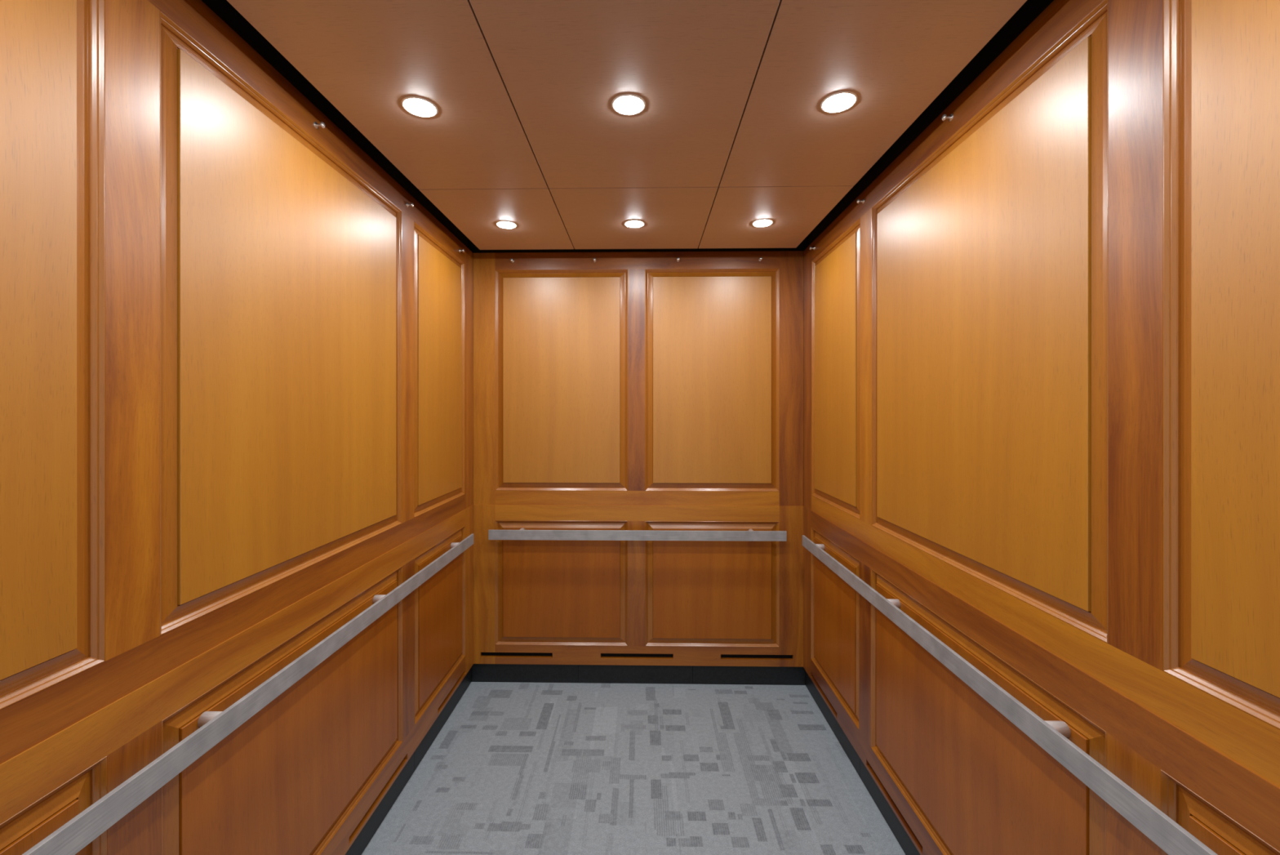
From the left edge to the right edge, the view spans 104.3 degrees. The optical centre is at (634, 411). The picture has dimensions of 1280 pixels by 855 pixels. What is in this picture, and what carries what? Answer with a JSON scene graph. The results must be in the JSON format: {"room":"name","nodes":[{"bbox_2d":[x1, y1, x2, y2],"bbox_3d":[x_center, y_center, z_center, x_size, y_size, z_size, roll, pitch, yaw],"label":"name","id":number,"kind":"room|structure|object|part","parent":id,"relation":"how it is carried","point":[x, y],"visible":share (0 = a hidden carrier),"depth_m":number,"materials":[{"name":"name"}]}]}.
{"room":"elevator interior","nodes":[
{"label":"elevator interior","id":0,"kind":"room"},
{"bbox_2d":[201,0,470,249],"bbox_3d":[-0.923,0.256,1.368,0.060,2.370,2.542,0,0,1],"label":"ceiling gap","id":1,"kind":"structure","parent":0,"point":[223,9],"depth_m":1.40,"materials":[{"name":"black"}]},
{"bbox_2d":[0,504,473,854],"bbox_3d":[-0.876,0.908,1.386,0.018,0.835,2.460,0,0,1],"label":"wood wall panel","id":2,"kind":"object","parent":1,"relation":"attached to","point":[304,774],"visible":0.99,"depth_m":1.24,"materials":[{"name":"brown wood"}]},
{"bbox_3d":[-0.891,0.899,0.554,0.016,0.570,0.467,0,0,1],"label":"raised panel","id":3,"kind":"part","parent":2,"relation":"part of","materials":[{"name":"brown wood"}]},
{"bbox_3d":[-0.890,0.899,0.554,0.015,0.652,0.549,0,0,1],"label":"bead moulding","id":4,"kind":"part","parent":2,"relation":"part of","materials":[{"name":"brown wood"}]},
{"bbox_2d":[22,533,473,854],"bbox_3d":[-0.842,0.631,1.391,0.052,0.050,2.150,0,0,1],"label":"handrail","id":5,"kind":"object","parent":2,"relation":"attached to","point":[77,833],"visible":1,"depth_m":0.97,"materials":[{"name":"metal"}]},
{"bbox_3d":[-0.875,0.899,1.384,0.015,0.652,0.923,0,0,1],"label":"bead moulding","id":6,"kind":"part","parent":2,"relation":"part of","materials":[{"name":"brown wood"}]},
{"bbox_3d":[-0.876,0.899,1.384,0.016,0.570,0.841,0,0,1],"label":"raised panel","id":7,"kind":"part","parent":2,"relation":"part of","materials":[{"name":"brown wood"}]},
{"bbox_3d":[-0.877,1.275,1.387,0.018,0.101,2.214,0,0,1],"label":"rail","id":8,"kind":"part","parent":2,"relation":"part of","materials":[{"name":"brown wood"}]},
{"bbox_3d":[-0.860,0.898,2.218,0.016,0.570,0.469,0,0,1],"label":"raised panel","id":9,"kind":"part","parent":2,"relation":"part of","materials":[{"name":"brown wood"}]},
{"bbox_3d":[-0.859,0.898,2.218,0.015,0.652,0.551,0,0,1],"label":"bead moulding","id":10,"kind":"part","parent":2,"relation":"part of","materials":[{"name":"brown wood"}]},
{"bbox_2d":[0,0,473,764],"bbox_3d":[-0.879,-0.171,1.386,0.018,1.324,2.460,0,0,1],"label":"wood wall panel","id":11,"kind":"object","parent":1,"relation":"attached to","point":[236,358],"visible":1,"depth_m":0.96,"materials":[{"name":"brown wood"}]},
{"bbox_3d":[-0.894,-0.164,0.554,0.016,1.077,0.467,0,0,1],"label":"raised panel","id":12,"kind":"part","parent":11,"relation":"part of","materials":[{"name":"brown wood"}]},
{"bbox_3d":[-0.893,-0.164,0.554,0.015,1.159,0.549,0,0,1],"label":"bead moulding","id":13,"kind":"part","parent":11,"relation":"part of","materials":[{"name":"brown wood"}]},
{"bbox_3d":[-0.880,0.453,1.386,0.018,0.076,2.214,0,0,1],"label":"rail","id":14,"kind":"part","parent":11,"relation":"part of","materials":[{"name":"brown wood"}]},
{"bbox_3d":[-0.878,-0.164,1.383,0.015,1.159,0.923,0,0,1],"label":"bead moulding","id":15,"kind":"part","parent":11,"relation":"part of","materials":[{"name":"brown wood"}]},
{"bbox_3d":[-0.879,-0.164,1.383,0.016,1.077,0.841,0,0,1],"label":"raised panel","id":16,"kind":"part","parent":11,"relation":"part of","materials":[{"name":"brown wood"}]},
{"bbox_3d":[-0.880,-0.788,1.386,0.018,0.090,2.214,0,0,1],"label":"rail","id":17,"kind":"part","parent":11,"relation":"part of","materials":[{"name":"brown wood"}]},
{"bbox_2d":[313,121,324,128],"bbox_3d":[-0.859,-0.783,1.360,0.024,0.017,0.017,0,0,1],"label":"stud","id":18,"kind":"object","parent":11,"relation":"attached to","point":[322,124],"visible":1,"depth_m":1.36,"materials":[{"name":"silver metal"}]},
{"bbox_3d":[-0.852,-0.783,1.360,0.008,0.016,0.016,0,0,1],"label":"knob","id":19,"kind":"part","parent":18,"relation":"part of","materials":[{"name":"silver metal"}]},
{"bbox_2d":[406,202,413,207],"bbox_3d":[-0.850,-0.783,1.886,0.024,0.017,0.017,0,0,1],"label":"stud","id":20,"kind":"object","parent":11,"relation":"attached to","point":[411,204],"visible":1,"depth_m":1.88,"materials":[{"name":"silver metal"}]},
{"bbox_3d":[-0.862,-0.164,2.218,0.015,1.159,0.551,0,0,1],"label":"bead moulding","id":21,"kind":"part","parent":11,"relation":"part of","materials":[{"name":"brown wood"}]},
{"bbox_3d":[-0.863,-0.164,2.218,0.016,1.077,0.469,0,0,1],"label":"raised panel","id":22,"kind":"part","parent":11,"relation":"part of","materials":[{"name":"brown wood"}]},
{"bbox_2d":[345,667,471,854],"bbox_3d":[-0.889,1.368,1.394,0.006,0.124,2.474,0,0,1],"label":"baseboard","id":23,"kind":"structure","parent":1,"relation":"attached to","point":[369,829],"depth_m":1.90,"materials":[{"name":"black laminate"}]},
{"bbox_2d":[361,681,905,854],"bbox_3d":[-0.008,1.431,1.351,1.757,0.001,2.530,0,0,1],"label":"floor","id":24,"kind":"structure","parent":0,"point":[514,768],"depth_m":1.93,"materials":[{"name":"carpet"}]},
{"bbox_2d":[470,236,806,684],"bbox_3d":[0.016,0.255,2.652,1.927,2.370,0.060,0,0,1],"label":"wall","id":25,"kind":"structure","parent":0,"point":[802,246],"depth_m":2.62,"materials":[{"name":"black"}]},
{"bbox_2d":[473,504,803,666],"bbox_3d":[0.015,0.908,2.606,1.725,0.835,0.018,0,0,1],"label":"wood wall panel","id":26,"kind":"object","parent":25,"relation":"attached to","point":[696,602],"visible":1,"depth_m":2.60,"materials":[{"name":"brown wood"}]},
{"bbox_3d":[-0.383,0.898,2.612,0.614,0.570,0.016,0,0,1],"label":"raised panel","id":27,"kind":"part","parent":26,"relation":"part of","materials":[{"name":"brown wood"}]},
{"bbox_3d":[-0.383,0.898,2.612,0.696,0.652,0.015,0,0,1],"label":"bead moulding","id":28,"kind":"part","parent":26,"relation":"part of","materials":[{"name":"brown wood"}]},
{"bbox_3d":[0.011,0.531,2.606,1.485,0.082,0.018,0,0,1],"label":"rail","id":29,"kind":"part","parent":26,"relation":"part of","materials":[{"name":"brown wood"}]},
{"bbox_2d":[488,528,786,541],"bbox_3d":[0.012,0.630,2.561,1.514,0.050,0.072,0,0,1],"label":"handrail","id":30,"kind":"object","parent":26,"relation":"attached to","point":[750,535],"visible":1,"depth_m":2.53,"materials":[{"name":"metal"}]},
{"bbox_3d":[0.011,1.275,2.607,1.485,0.101,0.018,0,0,1],"label":"rail","id":31,"kind":"part","parent":26,"relation":"part of","materials":[{"name":"brown wood"}]},
{"bbox_3d":[0.405,0.898,2.598,0.615,0.570,0.016,0,0,1],"label":"raised panel","id":32,"kind":"part","parent":26,"relation":"part of","materials":[{"name":"brown wood"}]},
{"bbox_3d":[0.405,0.898,2.597,0.697,0.652,0.015,0,0,1],"label":"bead moulding","id":33,"kind":"part","parent":26,"relation":"part of","materials":[{"name":"brown wood"}]},
{"bbox_2d":[473,250,803,506],"bbox_3d":[0.015,-0.172,2.608,1.725,1.324,0.018,0,0,1],"label":"wood wall panel","id":34,"kind":"object","parent":25,"relation":"attached to","point":[631,378],"visible":1,"depth_m":2.60,"materials":[{"name":"brown wood"}]},
{"bbox_3d":[-0.383,-0.165,2.615,0.614,1.077,0.016,0,0,1],"label":"raised panel","id":35,"kind":"part","parent":34,"relation":"part of","materials":[{"name":"brown wood"}]},
{"bbox_3d":[-0.383,-0.165,2.614,0.696,1.159,0.015,0,0,1],"label":"bead moulding","id":36,"kind":"part","parent":34,"relation":"part of","materials":[{"name":"brown wood"}]},
{"bbox_3d":[0.011,-0.789,2.608,1.485,0.090,0.018,0,0,1],"label":"rail","id":37,"kind":"part","parent":34,"relation":"part of","materials":[{"name":"brown wood"}]},
{"bbox_3d":[0.011,0.453,2.609,1.485,0.076,0.018,0,0,1],"label":"rail","id":38,"kind":"part","parent":34,"relation":"part of","materials":[{"name":"brown wood"}]},
{"bbox_3d":[0.405,-0.165,2.600,0.615,1.077,0.016,0,0,1],"label":"raised panel","id":39,"kind":"part","parent":34,"relation":"part of","materials":[{"name":"brown wood"}]},
{"bbox_3d":[0.405,-0.165,2.600,0.697,1.159,0.015,0,0,1],"label":"bead moulding","id":40,"kind":"part","parent":34,"relation":"part of","materials":[{"name":"brown wood"}]},
{"bbox_2d":[471,663,805,684],"bbox_3d":[0.016,1.367,2.619,1.756,0.124,0.006,0,0,1],"label":"baseboard","id":41,"kind":"structure","parent":25,"relation":"attached to","point":[602,673],"depth_m":2.62,"materials":[{"name":"black laminate"}]},
{"bbox_2d":[806,0,1053,247],"bbox_3d":[0.908,0.256,1.334,0.060,2.370,2.542,0,0,1],"label":"ceiling gap","id":42,"kind":"structure","parent":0,"point":[1030,10],"depth_m":1.40,"materials":[{"name":"black"}]},
{"bbox_2d":[364,682,906,854],"bbox_3d":[-0.007,1.448,1.381,1.887,0.026,2.600,0,0,1],"label":"trim","id":43,"kind":"structure","parent":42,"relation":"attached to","point":[470,682],"depth_m":1.96,"materials":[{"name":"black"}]},
{"bbox_2d":[805,671,919,854],"bbox_3d":[0.874,1.368,1.362,0.006,0.124,2.474,0,0,1],"label":"baseboard","id":44,"kind":"structure","parent":42,"relation":"attached to","point":[904,839],"depth_m":1.90,"materials":[{"name":"black laminate"}]},
{"bbox_2d":[803,506,1279,854],"bbox_3d":[0.862,0.908,1.354,0.018,0.835,2.460,0,0,1],"label":"wood wall panel","id":45,"kind":"object","parent":42,"relation":"attached to","point":[959,777],"visible":0.98,"depth_m":1.21,"materials":[{"name":"brown wood"}]},
{"bbox_3d":[0.876,0.898,2.186,0.016,0.570,0.469,0,0,1],"label":"raised panel","id":46,"kind":"part","parent":45,"relation":"part of","materials":[{"name":"brown wood"}]},
{"bbox_3d":[0.875,0.898,2.186,0.015,0.652,0.551,0,0,1],"label":"bead moulding","id":47,"kind":"part","parent":45,"relation":"part of","materials":[{"name":"brown wood"}]},
{"bbox_3d":[0.862,1.275,1.355,0.018,0.101,2.214,0,0,1],"label":"rail","id":48,"kind":"part","parent":45,"relation":"part of","materials":[{"name":"brown wood"}]},
{"bbox_3d":[0.861,0.899,1.352,0.016,0.570,0.841,0,0,1],"label":"raised panel","id":49,"kind":"part","parent":45,"relation":"part of","materials":[{"name":"brown wood"}]},
{"bbox_3d":[0.860,0.899,1.352,0.015,0.652,0.923,0,0,1],"label":"bead moulding","id":50,"kind":"part","parent":45,"relation":"part of","materials":[{"name":"brown wood"}]},
{"bbox_2d":[802,534,1217,854],"bbox_3d":[0.827,0.631,1.360,0.052,0.050,2.150,0,0,1],"label":"handrail","id":51,"kind":"object","parent":45,"relation":"attached to","point":[1158,827],"visible":1,"depth_m":0.97,"materials":[{"name":"metal"}]},
{"bbox_3d":[0.846,0.899,0.522,0.016,0.570,0.467,0,0,1],"label":"raised panel","id":52,"kind":"part","parent":45,"relation":"part of","materials":[{"name":"brown wood"}]},
{"bbox_3d":[0.845,0.899,0.522,0.015,0.652,0.549,0,0,1],"label":"bead moulding","id":53,"kind":"part","parent":45,"relation":"part of","materials":[{"name":"brown wood"}]},
{"bbox_2d":[803,0,1279,787],"bbox_3d":[0.865,-0.171,1.354,0.018,1.324,2.460,0,0,1],"label":"wood wall panel","id":54,"kind":"object","parent":42,"relation":"attached to","point":[1041,344],"visible":1,"depth_m":0.93,"materials":[{"name":"brown wood"}]},
{"bbox_3d":[0.879,-0.164,2.186,0.016,1.077,0.469,0,0,1],"label":"raised panel","id":55,"kind":"part","parent":54,"relation":"part of","materials":[{"name":"brown wood"}]},
{"bbox_3d":[0.878,-0.164,2.186,0.015,1.159,0.551,0,0,1],"label":"bead moulding","id":56,"kind":"part","parent":54,"relation":"part of","materials":[{"name":"brown wood"}]},
{"bbox_2d":[857,198,864,203],"bbox_3d":[0.854,-0.795,1.881,0.024,0.017,0.017,0,0,1],"label":"stud","id":57,"kind":"object","parent":54,"relation":"attached to","point":[859,201],"visible":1,"depth_m":1.88,"materials":[{"name":"silver metal"}]},
{"bbox_2d":[942,113,953,120],"bbox_3d":[0.844,-0.794,1.344,0.024,0.017,0.017,0,0,1],"label":"stud","id":58,"kind":"object","parent":54,"relation":"attached to","point":[944,116],"visible":1,"depth_m":1.34,"materials":[{"name":"silver metal"}]},
{"bbox_3d":[0.836,-0.794,1.344,0.008,0.016,0.016,0,0,1],"label":"knob","id":59,"kind":"part","parent":58,"relation":"part of","materials":[{"name":"silver metal"}]},
{"bbox_3d":[0.865,-0.788,1.354,0.018,0.090,2.214,0,0,1],"label":"rail","id":60,"kind":"part","parent":54,"relation":"part of","materials":[{"name":"brown wood"}]},
{"bbox_3d":[0.864,-0.164,1.351,0.016,1.077,0.841,0,0,1],"label":"raised panel","id":61,"kind":"part","parent":54,"relation":"part of","materials":[{"name":"brown wood"}]},
{"bbox_3d":[0.863,-0.164,1.351,0.015,1.159,0.923,0,0,1],"label":"bead moulding","id":62,"kind":"part","parent":54,"relation":"part of","materials":[{"name":"brown wood"}]},
{"bbox_3d":[0.865,0.453,1.354,0.018,0.076,2.214,0,0,1],"label":"rail","id":63,"kind":"part","parent":54,"relation":"part of","materials":[{"name":"brown wood"}]},
{"bbox_3d":[0.848,-0.164,0.522,0.015,1.159,0.549,0,0,1],"label":"bead moulding","id":64,"kind":"part","parent":54,"relation":"part of","materials":[{"name":"brown wood"}]},
{"bbox_3d":[0.849,-0.164,0.522,0.016,1.077,0.467,0,0,1],"label":"raised panel","id":65,"kind":"part","parent":54,"relation":"part of","materials":[{"name":"brown wood"}]},
{"bbox_3d":[-0.007,-0.959,1.389,1.927,0.060,2.620,0,0,1],"label":"ceiling","id":66,"kind":"structure","parent":0,"visible":0},
{"bbox_3d":[-0.009,-0.875,1.280,1.400,0.110,2.180,0,0,1],"label":"trim","id":67,"kind":"structure","parent":66,"relation":"attached to","visible":0},
{"bbox_2d":[226,0,547,189],"bbox_3d":[-0.554,-0.810,1.311,0.469,0.019,0.959,0,0,1],"label":"ceiling panel","id":68,"kind":"object","parent":67,"relation":"attached to","point":[365,57],"visible":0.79,"depth_m":1.20,"materials":[{"name":"brown wood"}]},
{"bbox_2d":[400,96,438,117],"bbox_3d":[-0.565,-0.798,1.309,0.090,0.007,0.090,0,0,1],"label":"recessed light","id":69,"kind":"object","parent":68,"relation":"attached to","point":[415,105],"visible":1,"depth_m":1.30,"materials":[{"name":"white"}]},
{"bbox_2d":[418,186,573,249],"bbox_3d":[-0.539,-0.811,2.128,0.469,0.019,0.668,0,0,1],"label":"ceiling panel","id":70,"kind":"object","parent":67,"relation":"attached to","point":[475,212],"visible":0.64,"depth_m":2.04,"materials":[{"name":"brown wood"}]},
{"bbox_2d":[495,220,516,228],"bbox_3d":[-0.549,-0.798,2.134,0.090,0.007,0.090,0,0,1],"label":"recessed light","id":71,"kind":"object","parent":70,"relation":"attached to","point":[502,224],"visible":1,"depth_m":2.12,"materials":[{"name":"white"}]},
{"bbox_2d":[469,0,780,187],"bbox_3d":[-0.013,-0.810,1.301,0.606,0.019,0.959,0,0,1],"label":"ceiling panel","id":72,"kind":"object","parent":67,"relation":"attached to","point":[562,64],"visible":0.98,"depth_m":1.20,"materials":[{"name":"brown wood"}]},
{"bbox_2d":[611,93,645,115],"bbox_3d":[-0.015,-0.798,1.299,0.090,0.007,0.090,0,0,1],"label":"recessed light","id":73,"kind":"object","parent":72,"relation":"attached to","point":[624,104],"visible":1,"depth_m":1.29,"materials":[{"name":"white"}]},
{"bbox_2d":[549,186,718,248],"bbox_3d":[0.002,-0.811,2.118,0.606,0.019,0.668,0,0,1],"label":"ceiling panel","id":74,"kind":"object","parent":67,"relation":"attached to","point":[673,217],"visible":0.78,"depth_m":2.03,"materials":[{"name":"brown wood"}]},
{"bbox_2d":[623,219,644,227],"bbox_3d":[0.000,-0.798,2.124,0.090,0.007,0.090,0,0,1],"label":"recessed light","id":75,"kind":"object","parent":74,"relation":"attached to","point":[632,223],"visible":1,"depth_m":2.11,"materials":[{"name":"white"}]},
{"bbox_2d":[698,185,853,248],"bbox_3d":[0.547,-0.811,2.108,0.477,0.019,0.668,0,0,1],"label":"ceiling panel","id":76,"kind":"object","parent":67,"relation":"attached to","point":[795,211],"visible":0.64,"depth_m":2.03,"materials":[{"name":"brown wood"}]},
{"bbox_2d":[751,218,773,226],"bbox_3d":[0.544,-0.798,2.114,0.090,0.007,0.090,0,0,1],"label":"recessed light","id":77,"kind":"object","parent":76,"relation":"attached to","point":[762,222],"visible":1,"depth_m":2.10,"materials":[{"name":"white"}]},
{"bbox_2d":[719,0,1026,186],"bbox_3d":[0.532,-0.810,1.291,0.477,0.019,0.959,0,0,1],"label":"ceiling panel","id":78,"kind":"object","parent":67,"relation":"attached to","point":[897,56],"visible":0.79,"depth_m":1.20,"materials":[{"name":"brown wood"}]},
{"bbox_2d":[820,91,857,112],"bbox_3d":[0.529,-0.798,1.289,0.090,0.007,0.090,0,0,1],"label":"recessed light","id":79,"kind":"object","parent":78,"relation":"attached to","point":[840,101],"visible":1,"depth_m":1.28,"materials":[{"name":"white"}]}
]}

